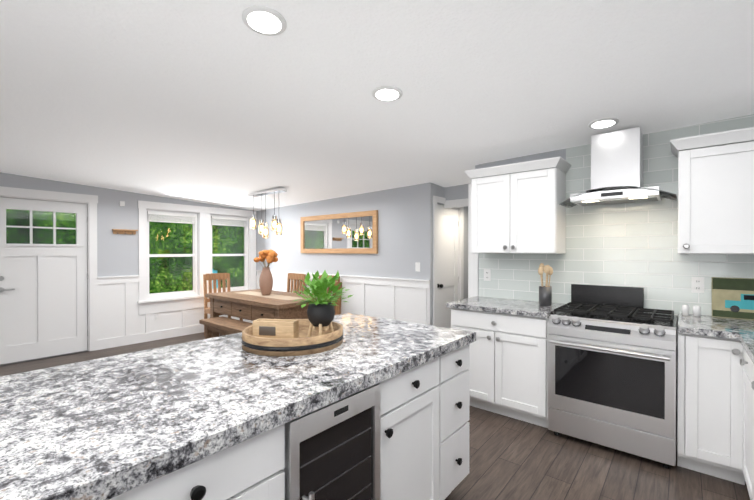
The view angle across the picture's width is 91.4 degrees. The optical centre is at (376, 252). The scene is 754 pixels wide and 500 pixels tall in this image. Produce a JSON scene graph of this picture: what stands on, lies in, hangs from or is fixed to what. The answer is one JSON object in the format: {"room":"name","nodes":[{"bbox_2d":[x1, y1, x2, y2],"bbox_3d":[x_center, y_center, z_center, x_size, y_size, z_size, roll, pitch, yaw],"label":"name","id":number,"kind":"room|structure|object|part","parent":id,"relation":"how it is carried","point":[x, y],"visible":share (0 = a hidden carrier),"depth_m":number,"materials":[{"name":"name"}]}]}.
{"room":"kitchen","nodes":[
{"label":"kitchen","id":0,"kind":"room"},
{"bbox_2d":[0,172,256,276],"bbox_3d":[-4.527,0.009,4.706,0.150,2.750,6.900,0,0,40],"label":"wall","id":1,"kind":"structure","parent":0,"point":[117,254],"depth_m":5.38,"materials":[{"name":"grey paint"}]},
{"bbox_2d":[0,197,87,364],"bbox_3d":[-4.364,0.344,4.822,0.103,2.057,0.932,0,0,40],"label":"entry door","id":2,"kind":"structure","parent":1,"relation":"in","point":[43,278],"depth_m":4.81,"materials":[{"name":"white paint"}]},
{"bbox_2d":[0,186,97,365],"bbox_3d":[-4.406,0.286,4.848,0.195,2.195,1.150,0,0,40],"label":"door frame","id":3,"kind":"structure","parent":1,"relation":"attached to","point":[91,201],"depth_m":5.16,"materials":[{"name":"white paint"}]},
{"bbox_2d":[97,200,255,349],"bbox_3d":[-4.505,0.295,4.673,0.227,2.180,6.575,0,0,40],"label":"wainscoting","id":4,"kind":"structure","parent":1,"relation":"in","point":[171,253],"depth_m":5.94,"materials":[{"name":"white paint"}]},
{"bbox_3d":[-3.743,-0.312,5.464,0.075,0.069,0.310,0,0,40],"label":"coat hook rail","id":5,"kind":"part","parent":4,"relation":"part of","materials":[{"name":"brown wood"}]},
{"bbox_2d":[155,313,159,319],"bbox_3d":[-3.479,1.009,5.830,0.009,0.118,0.072,0,0,40],"label":"outlet","id":6,"kind":"object","parent":4,"relation":"attached to","point":[157,316],"visible":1,"depth_m":5.83,"materials":[{"name":"white plastic"}]},
{"bbox_2d":[210,214,247,292],"bbox_3d":[-2.742,0.020,6.815,0.105,1.406,0.759,0,0,40],"label":"window","id":7,"kind":"structure","parent":4,"relation":"attached to","point":[228,244],"depth_m":6.85,"materials":[{"name":"white paint"}]},
{"bbox_2d":[256,182,436,324],"bbox_3d":[-0.802,0.004,5.966,3.950,2.750,0.190,0,0,40],"label":"wall","id":8,"kind":"structure","parent":0,"point":[405,228],"depth_m":5.32,"materials":[{"name":"grey paint"}]},
{"bbox_3d":[-0.644,-0.298,5.733,1.690,0.615,0.038,0,0,40],"label":"mirror","id":9,"kind":"part","parent":8,"relation":"part of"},
{"bbox_2d":[415,262,419,271],"bbox_3d":[0.528,0.184,4.775,0.072,0.118,0.012,0,0,40],"label":"light switch","id":10,"kind":"object","parent":8,"relation":"attached to","point":[417,266],"visible":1,"depth_m":4.77,"materials":[{"name":"white plastic"}]},
{"bbox_2d":[0,332,749,499],"bbox_3d":[-1.233,1.443,2.807,7.950,0.100,8.500,0,0,40],"label":"floor","id":11,"kind":"structure","parent":0,"point":[510,458],"depth_m":2.38,"materials":[{"name":"brown wood"}]},
{"bbox_2d":[203,273,242,336],"bbox_3d":[-2.554,0.863,6.111,0.480,1.030,0.450,0,0,40],"label":"chair","id":12,"kind":"object","parent":11,"relation":"on","point":[214,277],"visible":0.42,"depth_m":6.17,"materials":[{"name":"brown wood"}]},
{"bbox_2d":[199,316,252,338],"bbox_3d":[-1.871,1.156,4.825,1.260,0.455,0.340,0,0,40],"label":"bench","id":13,"kind":"object","parent":11,"relation":"on","point":[222,326],"visible":0.29,"depth_m":4.88,"materials":[{"name":"brown wood"}]},
{"bbox_2d":[205,289,332,337],"bbox_3d":[-1.587,0.999,5.304,1.840,0.766,0.920,0,0,40],"label":"dining table","id":14,"kind":"object","parent":11,"relation":"on","point":[242,306],"visible":0.58,"depth_m":4.87,"materials":[{"name":"brown wood"}]},
{"bbox_2d":[236,291,303,300],"bbox_3d":[-1.587,0.614,5.302,1.360,0.003,0.280,0,0,40],"label":"table runner","id":15,"kind":"object","parent":14,"relation":"on","point":[275,296],"visible":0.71,"depth_m":5.16,"materials":[{"name":"fabric"}]},
{"bbox_2d":[254,249,277,295],"bbox_3d":[-1.580,0.281,5.311,0.392,0.661,0.308,0,0,40],"label":"vase","id":16,"kind":"object","parent":15,"relation":"on","point":[266,278],"visible":1,"depth_m":5.25,"materials":[{"name":"brown"}]},
{"bbox_2d":[88,337,475,499],"bbox_3d":[-0.607,0.955,1.476,1.054,0.890,2.465,0,0,40],"label":"kitchen island","id":17,"kind":"object","parent":11,"relation":"on","point":[372,408],"depth_m":1.37,"materials":[{"name":"wood"}]},
{"bbox_2d":[0,313,475,499],"bbox_3d":[-0.634,0.531,1.500,1.040,0.136,2.530,0,0,40],"label":"island countertop","id":18,"kind":"structure","parent":17,"relation":"on","point":[79,430],"depth_m":1.17,"materials":[{"name":"grey stone"}]},
{"bbox_2d":[242,319,342,355],"bbox_3d":[-0.427,0.423,1.887,0.505,0.075,0.505,0,0,40],"label":"tray","id":19,"kind":"object","parent":18,"relation":"on","point":[304,344],"visible":0.75,"depth_m":1.68,"materials":[{"name":"brown wood"}]},
{"bbox_2d":[253,318,298,338],"bbox_3d":[-0.519,0.397,1.885,0.219,0.100,0.072,0,0,10],"label":"box","id":20,"kind":"object","parent":19,"relation":"on","point":[277,328],"visible":0.73,"depth_m":1.85,"materials":[{"name":"wood"}]},
{"bbox_2d":[293,270,352,336],"bbox_3d":[-0.296,0.266,1.910,0.324,0.360,0.346,0,0,40],"label":"plant","id":21,"kind":"object","parent":19,"relation":"on","point":[320,314],"visible":1,"depth_m":1.86,"materials":[{"name":"green plant"}]},
{"bbox_2d":[287,273,305,293],"bbox_3d":[-1.507,0.863,6.070,0.450,1.030,0.480,0,0,40],"label":"chair","id":22,"kind":"object","parent":11,"relation":"on","point":[295,286],"visible":0.23,"depth_m":6.23,"materials":[{"name":"brown wood"}]},
{"bbox_2d":[312,281,341,314],"bbox_3d":[-0.761,0.870,4.561,0.480,1.030,0.450,0,0,40],"label":"chair","id":23,"kind":"object","parent":11,"relation":"on","point":[338,302],"visible":0.06,"depth_m":4.56,"materials":[{"name":"brown wood"}]},
{"bbox_2d":[319,275,339,312],"bbox_3d":[-0.885,0.866,5.551,0.450,1.030,0.480,0,0,40],"label":"chair","id":24,"kind":"object","parent":11,"relation":"on","point":[320,276],"visible":0.08,"depth_m":5.62,"materials":[{"name":"brown wood"}]},
{"bbox_2d":[446,296,564,427],"bbox_3d":[1.172,0.925,3.334,0.870,0.932,0.658,0,0,40],"label":"base cabinet","id":25,"kind":"object","parent":11,"relation":"on","point":[508,368],"visible":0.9,"depth_m":3.05,"materials":[{"name":"wood"}]},
{"bbox_2d":[538,263,552,305],"bbox_3d":[1.473,0.274,3.212,0.120,0.368,0.104,0,0,40],"label":"utensil crock","id":26,"kind":"object","parent":25,"relation":"on","point":[545,295],"visible":1,"depth_m":3.18,"materials":[{"name":"metal"}]},
{"bbox_2d":[547,284,677,468],"bbox_3d":[1.772,0.836,2.773,0.758,1.115,0.703,0,0,40],"label":"range","id":27,"kind":"object","parent":11,"relation":"on","point":[612,366],"visible":1,"depth_m":2.55,"materials":[{"name":"silver metal"}]},
{"bbox_2d":[677,457,728,480],"bbox_3d":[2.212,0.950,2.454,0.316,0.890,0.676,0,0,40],"label":"toe kick","id":28,"kind":"object","parent":11,"relation":"on","point":[704,469],"depth_m":2.32,"materials":[{"name":"wood"}]},
{"bbox_2d":[677,313,753,480],"bbox_3d":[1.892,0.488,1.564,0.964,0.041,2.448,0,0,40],"label":"base cabinet","id":29,"kind":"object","parent":28,"relation":"on","point":[715,355],"depth_m":2.23,"materials":[{"name":"white wood"}]},
{"bbox_2d":[682,305,689,315],"bbox_3d":[2.269,0.421,2.703,0.045,0.078,0.046,0,0,40],"label":"shaker","id":30,"kind":"object","parent":29,"relation":"on","point":[685,310],"visible":1,"depth_m":2.69,"materials":[{"name":"white ceramic"}]},
{"bbox_2d":[693,305,700,316],"bbox_3d":[2.327,0.421,2.674,0.045,0.078,0.046,0,0,40],"label":"shaker","id":31,"kind":"object","parent":29,"relation":"on","point":[697,310],"visible":1,"depth_m":2.66,"materials":[{"name":"white ceramic"}]},
{"bbox_2d":[712,277,753,319],"bbox_3d":[2.592,0.320,2.528,0.430,0.284,0.052,0,0,40],"label":"painting","id":32,"kind":"object","parent":29,"relation":"on","point":[733,298],"visible":1,"depth_m":2.59,"materials":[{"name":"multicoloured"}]},
{"bbox_2d":[729,473,752,499],"bbox_3d":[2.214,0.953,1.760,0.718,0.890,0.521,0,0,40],"label":"toe kick","id":33,"kind":"object","parent":11,"relation":"on","point":[733,477],"depth_m":2.21,"materials":[{"name":"wood"}]},
{"bbox_2d":[0,0,753,210],"bbox_3d":[-1.233,-1.073,2.795,7.950,0.728,8.500,0,0,40],"label":"ceiling","id":34,"kind":"structure","parent":0,"point":[217,102],"depth_m":2.25,"materials":[{"name":"white paint"}]},
{"bbox_2d":[242,5,286,35],"bbox_3d":[-0.511,-1.049,1.670,0.196,0.021,0.196,0,0,40],"label":"recessed light","id":35,"kind":"object","parent":34,"relation":"in","point":[264,20],"visible":1,"depth_m":1.65,"materials":[{"name":"white plastic"}]},
{"bbox_2d":[248,188,286,237],"bbox_3d":[-1.587,-0.548,5.297,0.800,0.669,0.134,0,0,40],"label":"pendant light","id":36,"kind":"object","parent":34,"relation":"hanging from","point":[276,225],"visible":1,"depth_m":5.25,"materials":[{"name":"clear glass"}]},
{"bbox_2d":[372,86,402,100],"bbox_3d":[0.065,-1.008,2.336,0.196,0.021,0.196,0,0,40],"label":"recessed light","id":37,"kind":"object","parent":34,"relation":"in","point":[386,93],"visible":1,"depth_m":2.31,"materials":[{"name":"white plastic"}]},
{"bbox_2d":[588,118,618,128],"bbox_3d":[1.687,-0.963,2.740,0.196,0.021,0.196,0,0,40],"label":"recessed light","id":38,"kind":"object","parent":34,"relation":"in","point":[602,123],"visible":1,"depth_m":2.72,"materials":[{"name":"white plastic"}]},
{"bbox_2d":[436,185,467,298],"bbox_3d":[1.082,0.007,5.258,0.150,2.750,1.160,0,0,40],"label":"wall","id":39,"kind":"structure","parent":0,"point":[440,191],"depth_m":5.40,"materials":[{"name":"grey paint"}]},
{"bbox_2d":[437,204,458,327],"bbox_3d":[0.983,0.365,5.024,0.120,2.012,0.640,0,0,40],"label":"hall door","id":40,"kind":"structure","parent":39,"relation":"in","point":[447,253],"depth_m":5.04,"materials":[{"name":"white paint"}]},
{"bbox_2d":[433,184,478,325],"bbox_3d":[1.090,0.325,4.638,0.958,2.120,1.253,0,0,40],"label":"door frame","id":41,"kind":"structure","parent":39,"relation":"attached to","point":[473,258],"depth_m":4.71,"materials":[{"name":"white paint"}]},
{"bbox_2d":[444,184,467,199],"bbox_3d":[1.236,-1.016,4.720,0.770,0.700,0.120,0,0,40],"label":"wall","id":42,"kind":"structure","parent":0,"point":[456,192],"depth_m":4.80,"materials":[{"name":"grey paint"}]},
{"bbox_2d":[475,114,753,333],"bbox_3d":[2.149,0.017,3.049,2.780,2.750,0.160,0,0,40],"label":"wall","id":43,"kind":"structure","parent":0,"point":[629,245],"depth_m":3.01,"materials":[{"name":"white tile"}]},
{"bbox_2d":[484,269,490,280],"bbox_3d":[1.135,0.229,3.787,0.072,0.118,0.009,0,0,40],"label":"outlet","id":44,"kind":"object","parent":43,"relation":"attached to","point":[487,274],"visible":1,"depth_m":3.78,"materials":[{"name":"white plastic"}]},
{"bbox_2d":[465,156,570,253],"bbox_3d":[1.288,-0.392,3.413,0.844,0.794,0.379,0,0,40],"label":"upper cabinet","id":45,"kind":"object","parent":43,"relation":"attached to","point":[520,212],"visible":1,"depth_m":3.26,"materials":[{"name":"white wood"}]},
{"bbox_2d":[559,127,676,207],"bbox_3d":[1.849,-0.669,2.859,0.748,0.544,0.508,0,0,40],"label":"range hood","id":46,"kind":"object","parent":43,"relation":"attached to","point":[616,167],"visible":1,"depth_m":2.83,"materials":[{"name":"silver metal"}]},
{"bbox_2d":[691,277,703,292],"bbox_3d":[2.390,0.239,2.738,0.072,0.118,0.009,0,0,40],"label":"outlet","id":47,"kind":"object","parent":43,"relation":"attached to","point":[697,284],"visible":1,"depth_m":2.74,"materials":[{"name":"white plastic"}]},
{"bbox_2d":[670,127,753,253],"bbox_3d":[2.538,-0.387,2.368,1.008,0.794,0.379,0,0,40],"label":"upper cabinet","id":48,"kind":"object","parent":43,"relation":"attached to","point":[715,199],"visible":1,"depth_m":2.43,"materials":[{"name":"white wood"}]}
]}

